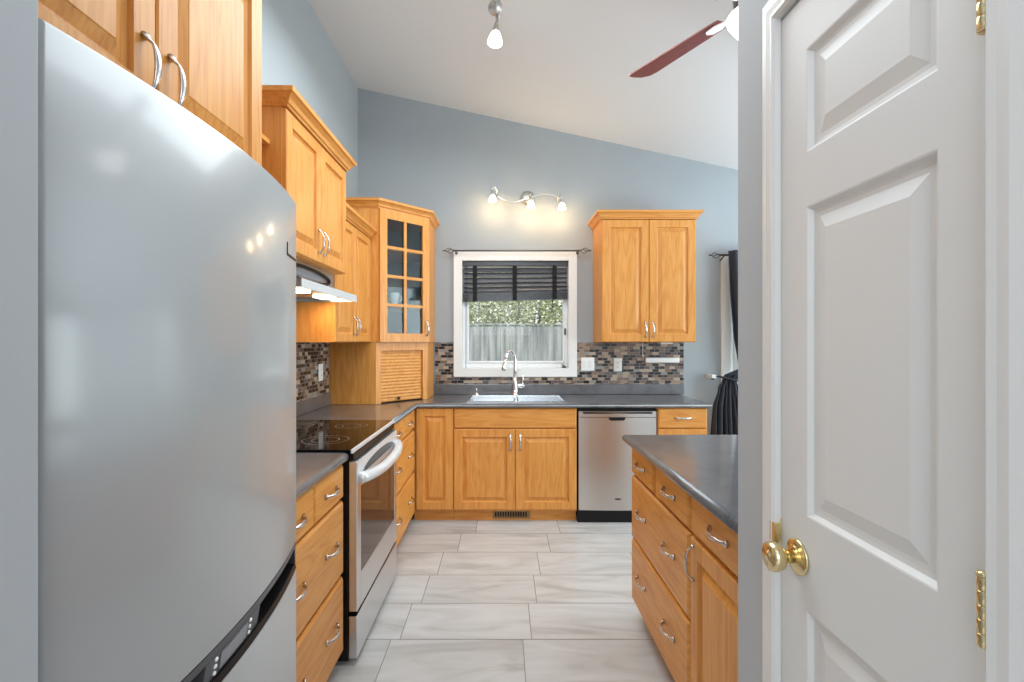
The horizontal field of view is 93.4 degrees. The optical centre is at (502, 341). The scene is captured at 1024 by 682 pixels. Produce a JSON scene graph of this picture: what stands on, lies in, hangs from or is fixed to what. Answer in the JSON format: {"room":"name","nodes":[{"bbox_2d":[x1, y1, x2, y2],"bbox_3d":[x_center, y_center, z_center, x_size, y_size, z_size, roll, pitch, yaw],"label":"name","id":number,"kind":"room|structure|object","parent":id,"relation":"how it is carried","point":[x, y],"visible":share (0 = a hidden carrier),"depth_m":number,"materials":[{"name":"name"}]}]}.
{"room":"kitchen","nodes":[
{"label":"kitchen","id":0,"kind":"room"},
{"bbox_2d":[0,0,37,681],"bbox_3d":[-0.915,-0.363,0.428,0.762,3.476,0.256,0,0,0],"label":"wall","id":1,"kind":"structure","parent":0,"point":[18,18],"depth_m":0.53,"materials":[{"name":"paint"}]},
{"bbox_2d":[262,0,357,342],"bbox_3d":[-1.356,-0.445,0.850,0.120,3.640,6.900,0,0,0],"label":"wall","id":2,"kind":"structure","parent":0,"point":[297,51],"depth_m":3.25,"materials":[{"name":"paint"}]},
{"bbox_2d":[38,0,261,165],"bbox_3d":[-0.965,-0.742,0.996,0.658,0.634,0.872,0,0,0],"label":"upper cabinet","id":3,"kind":"object","parent":2,"relation":"attached to","point":[205,56],"visible":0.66,"depth_m":1.06,"materials":[{"name":"brown wood"}]},
{"bbox_2d":[262,134,269,143],"bbox_3d":[-1.137,-0.680,1.710,0.315,0.550,0.636,0,0,0],"label":"wall shelf","id":4,"kind":"object","parent":2,"relation":"attached to","point":[265,140],"visible":0.11,"depth_m":2.00,"materials":[{"name":"brown wood"}]},
{"bbox_2d":[262,85,356,274],"bbox_3d":[-1.080,-0.726,2.423,0.428,0.666,0.872,0,0,0],"label":"upper cabinet","id":5,"kind":"object","parent":2,"relation":"attached to","point":[303,155],"visible":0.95,"depth_m":2.27,"materials":[{"name":"brown wood"}]},
{"bbox_2d":[296,260,356,301],"bbox_3d":[-1.069,-0.312,2.424,0.436,0.160,0.768,0,0,0],"label":"range hood","id":6,"kind":"object","parent":5,"relation":"attached to","point":[313,284],"visible":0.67,"depth_m":2.50,"materials":[{"name":"silver metal"}]},
{"bbox_2d":[296,343,328,401],"bbox_3d":[-1.292,0.190,2.466,0.008,0.371,2.212,0,0,0],"label":"wall tile","id":7,"kind":"structure","parent":2,"relation":"attached to","point":[308,355],"depth_m":3.23,"materials":[{"name":"tile"}]},
{"bbox_2d":[318,364,322,380],"bbox_3d":[-1.283,0.215,3.400,0.009,0.120,0.075,0,0,0],"label":"wall outlet","id":8,"kind":"object","parent":7,"relation":"attached to","point":[320,366],"visible":1,"depth_m":3.38,"materials":[{"name":"white plastic"}]},
{"bbox_2d":[296,203,376,341],"bbox_3d":[-1.113,-0.414,3.194,0.362,0.832,0.758,0,0,0],"label":"upper cabinet","id":9,"kind":"object","parent":2,"relation":"attached to","point":[315,321],"visible":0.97,"depth_m":3.07,"materials":[{"name":"brown wood"}]},
{"bbox_2d":[326,514,674,681],"bbox_3d":[1.655,1.376,0.852,6.102,0.002,7.097,0,0,0],"label":"floor","id":10,"kind":"structure","parent":0,"point":[465,600],"depth_m":2.47,"materials":[{"name":"tile"}]},
{"bbox_2d":[38,18,295,681],"bbox_3d":[-0.896,0.493,0.965,0.746,1.764,0.784,0,0,0],"label":"refrigerator","id":11,"kind":"object","parent":10,"relation":"on","point":[167,252],"visible":0.99,"depth_m":0.74,"materials":[{"name":"silver metal"}]},
{"bbox_2d":[295,465,342,681],"bbox_3d":[-0.964,0.940,1.702,0.661,0.871,0.635,0,0,0],"label":"base cabinet","id":12,"kind":"object","parent":10,"relation":"on","point":[319,511],"visible":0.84,"depth_m":1.75,"materials":[{"name":"brown wood"}]},
{"bbox_2d":[296,453,348,498],"bbox_3d":[-0.972,0.439,1.700,0.646,0.128,0.651,0,0,0],"label":"countertop","id":13,"kind":"structure","parent":12,"relation":"on","point":[311,468],"depth_m":1.81,"materials":[{"name":"laminate"}]},
{"bbox_2d":[296,420,402,660],"bbox_3d":[-0.913,0.904,2.424,0.737,0.901,0.788,0,0,0],"label":"stove","id":14,"kind":"object","parent":10,"relation":"on","point":[373,448],"visible":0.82,"depth_m":2.25,"materials":[{"name":"silver metal"}]},
{"bbox_2d":[296,420,391,451],"bbox_3d":[-0.963,0.458,2.424,0.638,0.008,0.788,0,0,0],"label":"cooktop","id":15,"kind":"object","parent":14,"relation":"in","point":[311,435],"depth_m":2.39,"materials":[{"name":"black glass"}]},
{"bbox_2d":[394,410,414,544],"bbox_3d":[-0.964,0.940,3.233,0.661,0.871,0.814,0,0,0],"label":"base cabinet","id":16,"kind":"object","parent":10,"relation":"on","point":[405,462],"visible":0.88,"depth_m":3.29,"materials":[{"name":"brown wood"}]},
{"bbox_2d":[414,408,453,519],"bbox_3d":[-0.531,0.940,3.982,0.306,0.871,0.633,0,0,0],"label":"base cabinet","id":17,"kind":"object","parent":10,"relation":"on","point":[433,427],"visible":0.92,"depth_m":3.67,"materials":[{"name":"brown wood"}]},
{"bbox_2d":[454,408,576,519],"bbox_3d":[0.093,0.940,3.965,0.939,0.871,0.666,0,0,0],"label":"base cabinet","id":18,"kind":"object","parent":10,"relation":"on","point":[506,459],"visible":0.98,"depth_m":3.67,"materials":[{"name":"brown wood"}]},
{"bbox_2d":[296,384,711,423],"bbox_3d":[0.157,0.439,3.561,2.904,0.128,1.478,0,0,0],"label":"countertop","id":19,"kind":"structure","parent":18,"relation":"on","point":[320,407],"depth_m":3.70,"materials":[{"name":"laminate"}]},
{"bbox_2d":[329,342,433,403],"bbox_3d":[-0.866,0.233,3.842,0.272,0.460,0.972,0,0,44],"label":"appliance garage","id":20,"kind":"object","parent":19,"relation":"on","point":[359,372],"visible":1,"depth_m":3.60,"materials":[{"name":"brown wood"}]},
{"bbox_2d":[501,350,523,394],"bbox_3d":[0.076,0.266,4.159,0.240,0.388,0.089,0,0,-34],"label":"faucet","id":21,"kind":"object","parent":19,"relation":"on","point":[515,386],"visible":1,"depth_m":4.18,"materials":[{"name":"silver metal"}]},
{"bbox_2d":[467,394,567,401],"bbox_3d":[0.109,0.547,3.980,0.782,0.175,0.530,0,0,0],"label":"sink","id":22,"kind":"object","parent":19,"relation":"in","point":[482,397],"visible":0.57,"depth_m":4.13,"materials":[{"name":"silver metal"}]},
{"bbox_2d":[493,511,529,517],"bbox_3d":[0.066,1.330,3.721,0.290,0.066,0.007,0,0,0],"label":"vent register","id":23,"kind":"object","parent":18,"relation":"attached to","point":[496,514],"visible":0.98,"depth_m":3.72,"materials":[{"name":"brown metal"}]},
{"bbox_2d":[576,408,655,521],"bbox_3d":[0.871,0.941,3.961,0.603,0.868,0.618,0,0,0],"label":"dishwasher","id":24,"kind":"object","parent":10,"relation":"on","point":[604,460],"visible":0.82,"depth_m":3.66,"materials":[{"name":"silver metal"}]},
{"bbox_2d":[632,448,694,681],"bbox_3d":[0.938,0.940,2.036,0.657,0.871,0.752,0,0,0],"label":"base cabinet","id":25,"kind":"object","parent":10,"relation":"on","point":[662,533],"visible":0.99,"depth_m":1.92,"materials":[{"name":"brown wood"}]},
{"bbox_2d":[622,435,737,533],"bbox_3d":[0.954,0.484,1.816,0.705,0.038,1.240,0,0,0],"label":"countertop","id":26,"kind":"structure","parent":25,"relation":"on","point":[705,467],"depth_m":1.84,"materials":[{"name":"laminate"}]},
{"bbox_2d":[656,408,706,434],"bbox_3d":[1.368,0.940,3.965,0.380,0.871,0.666,0,0,0],"label":"base cabinet","id":27,"kind":"object","parent":10,"relation":"on","point":[669,421],"visible":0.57,"depth_m":3.67,"materials":[{"name":"brown wood"}]},
{"bbox_2d":[684,497,737,681],"bbox_3d":[0.938,0.940,1.427,0.657,0.871,0.461,0,0,0],"label":"base cabinet","id":28,"kind":"object","parent":10,"relation":"on","point":[713,547],"visible":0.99,"depth_m":1.48,"materials":[{"name":"brown wood"}]},
{"bbox_2d":[308,0,737,169],"bbox_3d":[1.655,-1.730,1.000,6.142,1.520,7.200,0,0,0],"label":"ceiling","id":29,"kind":"structure","parent":0,"point":[566,66],"depth_m":3.36,"materials":[{"name":"white paint"}]},
{"bbox_2d":[487,0,502,47],"bbox_3d":[-0.021,-1.844,2.241,0.141,0.311,1.070,0,0,0],"label":"track light","id":30,"kind":"object","parent":29,"relation":"attached to","point":[495,7],"visible":1,"depth_m":2.73,"materials":[{"name":"white glass"}]},
{"bbox_2d":[487,21,501,47],"bbox_3d":[-0.046,-1.757,2.734,0.086,0.135,0.085,0,0,0],"label":"bulb","id":31,"kind":"object","parent":30,"relation":"attached to","point":[494,40],"depth_m":2.72,"materials":[{"name":"white glass"}]},
{"bbox_2d":[629,0,737,77],"bbox_3d":[1.096,-1.521,2.035,1.358,0.423,1.322,0,0,0],"label":"ceiling fan","id":32,"kind":"object","parent":29,"relation":"hanging from","point":[666,58],"visible":0.19,"depth_m":2.38,"materials":[{"name":"brown wood"}]},
{"bbox_2d":[358,88,737,471],"bbox_3d":[1.655,-0.458,4.370,6.142,3.666,0.140,0,0,0],"label":"wall","id":33,"kind":"structure","parent":0,"point":[445,161],"depth_m":4.30,"materials":[{"name":"paint"}]},
{"bbox_2d":[346,197,439,341],"bbox_3d":[-0.927,-0.529,3.913,0.732,1.062,0.768,0,0,0],"label":"upper cabinet","id":34,"kind":"object","parent":33,"relation":"attached to","point":[403,244],"visible":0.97,"depth_m":3.85,"materials":[{"name":"brown wood"}]},
{"bbox_2d":[390,292,401,303],"bbox_3d":[-0.847,-0.336,3.785,0.088,0.100,0.072,0,0,34],"label":"mug","id":35,"kind":"object","parent":34,"relation":"on","point":[394,297],"visible":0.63,"depth_m":3.76,"materials":[{"name":"white ceramic"}]},
{"bbox_2d":[387,249,421,262],"bbox_3d":[-0.957,-0.711,3.941,0.653,0.016,0.689,0,0,0],"label":"shelf","id":36,"kind":"object","parent":34,"relation":"attached to","point":[393,255],"depth_m":3.92,"materials":[{"name":"brown wood"}]},
{"bbox_2d":[387,278,421,286],"bbox_3d":[-0.957,-0.494,3.941,0.653,0.016,0.689,0,0,0],"label":"shelf","id":37,"kind":"object","parent":34,"relation":"attached to","point":[391,282],"depth_m":3.94,"materials":[{"name":"brown wood"}]},
{"bbox_2d":[387,306,421,311],"bbox_3d":[-0.957,-0.278,3.941,0.653,0.016,0.689,0,0,0],"label":"shelf","id":38,"kind":"object","parent":34,"relation":"attached to","point":[389,308],"depth_m":3.88,"materials":[{"name":"brown wood"}]},
{"bbox_2d":[411,289,416,304],"bbox_3d":[-0.729,-0.361,3.955,0.051,0.150,0.051,0,0,0],"label":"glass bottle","id":39,"kind":"object","parent":34,"relation":"on","point":[413,289],"visible":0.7,"depth_m":3.95,"materials":[{"name":"clear glass"}]},
{"bbox_2d":[454,252,576,376],"bbox_3d":[0.110,-0.245,4.354,1.096,1.108,0.143,0,0,0],"label":"window","id":40,"kind":"structure","parent":33,"relation":"in","point":[463,367],"depth_m":4.28,"materials":[{"name":"white"}]},
{"bbox_2d":[462,261,567,301],"bbox_3d":[0.110,-0.210,4.330,0.947,1.029,0.089,0,0,0],"label":"window blind","id":41,"kind":"object","parent":40,"relation":"attached to","point":[548,283],"visible":1,"depth_m":4.34,"materials":[{"name":"grey"}]},
{"bbox_2d":[443,248,591,254],"bbox_3d":[0.123,-0.803,4.244,1.309,0.053,0.076,0,0,0],"label":"curtain rod","id":42,"kind":"object","parent":33,"relation":"attached to","point":[455,251],"visible":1,"depth_m":4.23,"materials":[{"name":"grey metal"}]},
{"bbox_2d":[489,186,565,209],"bbox_3d":[0.210,-1.249,4.219,0.670,0.202,0.162,0,0,0],"label":"wall light","id":43,"kind":"object","parent":33,"relation":"attached to","point":[527,198],"visible":1,"depth_m":4.20,"materials":[{"name":"silver metal"}]},
{"bbox_2d":[489,190,495,202],"bbox_3d":[-0.090,-1.268,4.172,0.069,0.106,0.068,0,0,0],"label":"bulb","id":44,"kind":"object","parent":43,"relation":"attached to","point":[492,199],"depth_m":4.16,"materials":[{"name":"white glass"}]},
{"bbox_2d":[527,195,534,207],"bbox_3d":[0.241,-1.218,4.172,0.069,0.106,0.068,0,0,0],"label":"lampshade","id":45,"kind":"object","parent":43,"relation":"attached to","point":[530,204],"depth_m":4.16,"materials":[{"name":"white glass"}]},
{"bbox_2d":[558,197,565,209],"bbox_3d":[0.511,-1.200,4.172,0.069,0.106,0.068,0,0,0],"label":"lampshade","id":46,"kind":"object","parent":43,"relation":"attached to","point":[561,206],"depth_m":4.16,"materials":[{"name":"white glass"}]},
{"bbox_2d":[435,342,683,383],"bbox_3d":[0.502,0.190,4.296,2.213,0.371,0.008,0,0,0],"label":"wall tile","id":47,"kind":"structure","parent":33,"relation":"attached to","point":[635,370],"depth_m":4.29,"materials":[{"name":"tile"}]},
{"bbox_2d":[581,357,593,370],"bbox_3d":[0.754,0.197,4.287,0.118,0.118,0.010,0,0,0],"label":"light switch","id":48,"kind":"object","parent":47,"relation":"attached to","point":[587,363],"visible":1,"depth_m":4.29,"materials":[{"name":"white plastic"}]},
{"bbox_2d":[614,358,621,370],"bbox_3d":[1.021,0.203,4.287,0.072,0.118,0.009,0,0,0],"label":"wall outlet","id":49,"kind":"object","parent":47,"relation":"attached to","point":[617,361],"visible":1,"depth_m":4.29,"materials":[{"name":"white plastic"}]},
{"bbox_2d":[642,343,678,362],"bbox_3d":[1.400,0.095,4.276,0.322,0.176,0.032,0,0,0],"label":"light bar","id":50,"kind":"object","parent":47,"relation":"attached to","point":[647,360],"visible":1,"depth_m":4.26,"materials":[{"name":"white plastic"}]},
{"bbox_2d":[588,210,703,341],"bbox_3d":[1.183,-0.529,4.078,0.857,1.062,0.440,0,0,0],"label":"upper cabinet","id":51,"kind":"object","parent":33,"relation":"attached to","point":[644,261],"visible":1,"depth_m":3.91,"materials":[{"name":"brown wood"}]},
{"bbox_2d":[657,342,672,343],"bbox_3d":[1.369,0.010,4.075,0.105,0.014,0.090,0,0,0],"label":"puck light","id":52,"kind":"object","parent":51,"relation":"attached to","point":[657,342],"visible":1,"depth_m":4.03,"materials":[{"name":"white plastic"}]},
{"bbox_2d":[706,374,715,379],"bbox_3d":[1.821,0.305,4.229,0.046,0.040,0.141,0,0,0],"label":"curtain holdback","id":53,"kind":"object","parent":33,"relation":"attached to","point":[713,377],"visible":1,"depth_m":4.17,"materials":[{"name":"white plastic"}]},
{"bbox_2d":[709,252,727,260],"bbox_3d":[2.756,-0.754,4.246,1.910,0.069,0.108,0,0,0],"label":"curtain rod","id":54,"kind":"object","parent":33,"relation":"attached to","point":[723,255],"visible":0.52,"depth_m":4.22,"materials":[{"name":"brown metal"}]},
{"bbox_2d":[710,250,737,434],"bbox_3d":[2.093,0.283,4.150,0.653,2.145,0.108,0,0,3],"label":"curtain","id":55,"kind":"object","parent":54,"relation":"hanging from","point":[724,421],"visible":0.29,"depth_m":4.15,"materials":[{"name":"fabric"}]},
{"bbox_2d":[721,256,732,380],"bbox_3d":[2.731,0.305,4.354,1.578,2.148,0.143,0,0,0],"label":"window","id":56,"kind":"structure","parent":33,"relation":"in","point":[726,314],"depth_m":4.28,"materials":[{"name":"white"}]},
{"bbox_2d":[738,0,799,681],"bbox_3d":[0.944,-0.200,-0.103,0.725,3.150,2.594,0,0,0],"label":"wall","id":57,"kind":"structure","parent":0,"point":[749,11],"depth_m":1.13,"materials":[{"name":"paint"}]},
{"bbox_2d":[762,0,1023,681],"bbox_3d":[0.600,0.319,0.786,0.162,2.113,0.560,0,0,0],"label":"door","id":58,"kind":"structure","parent":57,"relation":"in","point":[893,130],"depth_m":0.73,"materials":[{"name":"white wood"}]},
{"label":"outside","id":59,"kind":"structure","parent":0,"visible":0},
{"bbox_3d":[2.006,1.825,14.250,32.000,0.300,19.500,0,0,0],"label":"ground","id":60,"kind":"structure","parent":59,"visible":0},
{"bbox_2d":[469,272,475,325],"bbox_3d":[-1.548,-0.673,13.405,1.615,4.709,1.119,0,0,0],"label":"shrub","id":61,"kind":"object","parent":60,"relation":"on","point":[471,307],"visible":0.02,"depth_m":13.26,"materials":[{"name":"green plant"}]},
{"bbox_2d":[469,272,504,342],"bbox_3d":[-0.738,-1.039,15.601,1.707,5.441,1.116,0,0,0],"label":"shrub","id":62,"kind":"object","parent":60,"relation":"on","point":[477,305],"visible":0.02,"depth_m":15.34,"materials":[{"name":"green plant"}]},
{"bbox_2d":[478,272,534,356],"bbox_3d":[0.108,-0.630,13.395,1.631,4.623,1.134,0,0,0],"label":"shrub","id":63,"kind":"object","parent":60,"relation":"on","point":[493,306],"visible":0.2,"depth_m":13.18,"materials":[{"name":"green plant"}]},
{"bbox_2d":[509,272,559,346],"bbox_3d":[1.012,-1.042,15.605,1.708,5.447,1.128,0,0,0],"label":"shrub","id":64,"kind":"object","parent":60,"relation":"on","point":[536,304],"visible":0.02,"depth_m":15.42,"materials":[{"name":"green plant"}]},
{"bbox_2d":[538,300,561,325],"bbox_3d":[1.756,-0.734,13.406,1.646,4.830,1.164,0,0,0],"label":"shrub","id":65,"kind":"object","parent":60,"relation":"on","point":[548,303],"visible":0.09,"depth_m":13.24,"materials":[{"name":"green plant"}]},
{"bbox_2d":[469,323,737,383],"bbox_3d":[3.028,0.598,12.025,22.044,2.115,0.110,0,0,0],"label":"fence","id":66,"kind":"object","parent":60,"relation":"on","point":[486,343],"visible":0.06,"depth_m":12.00,"materials":[{"name":"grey wood"}]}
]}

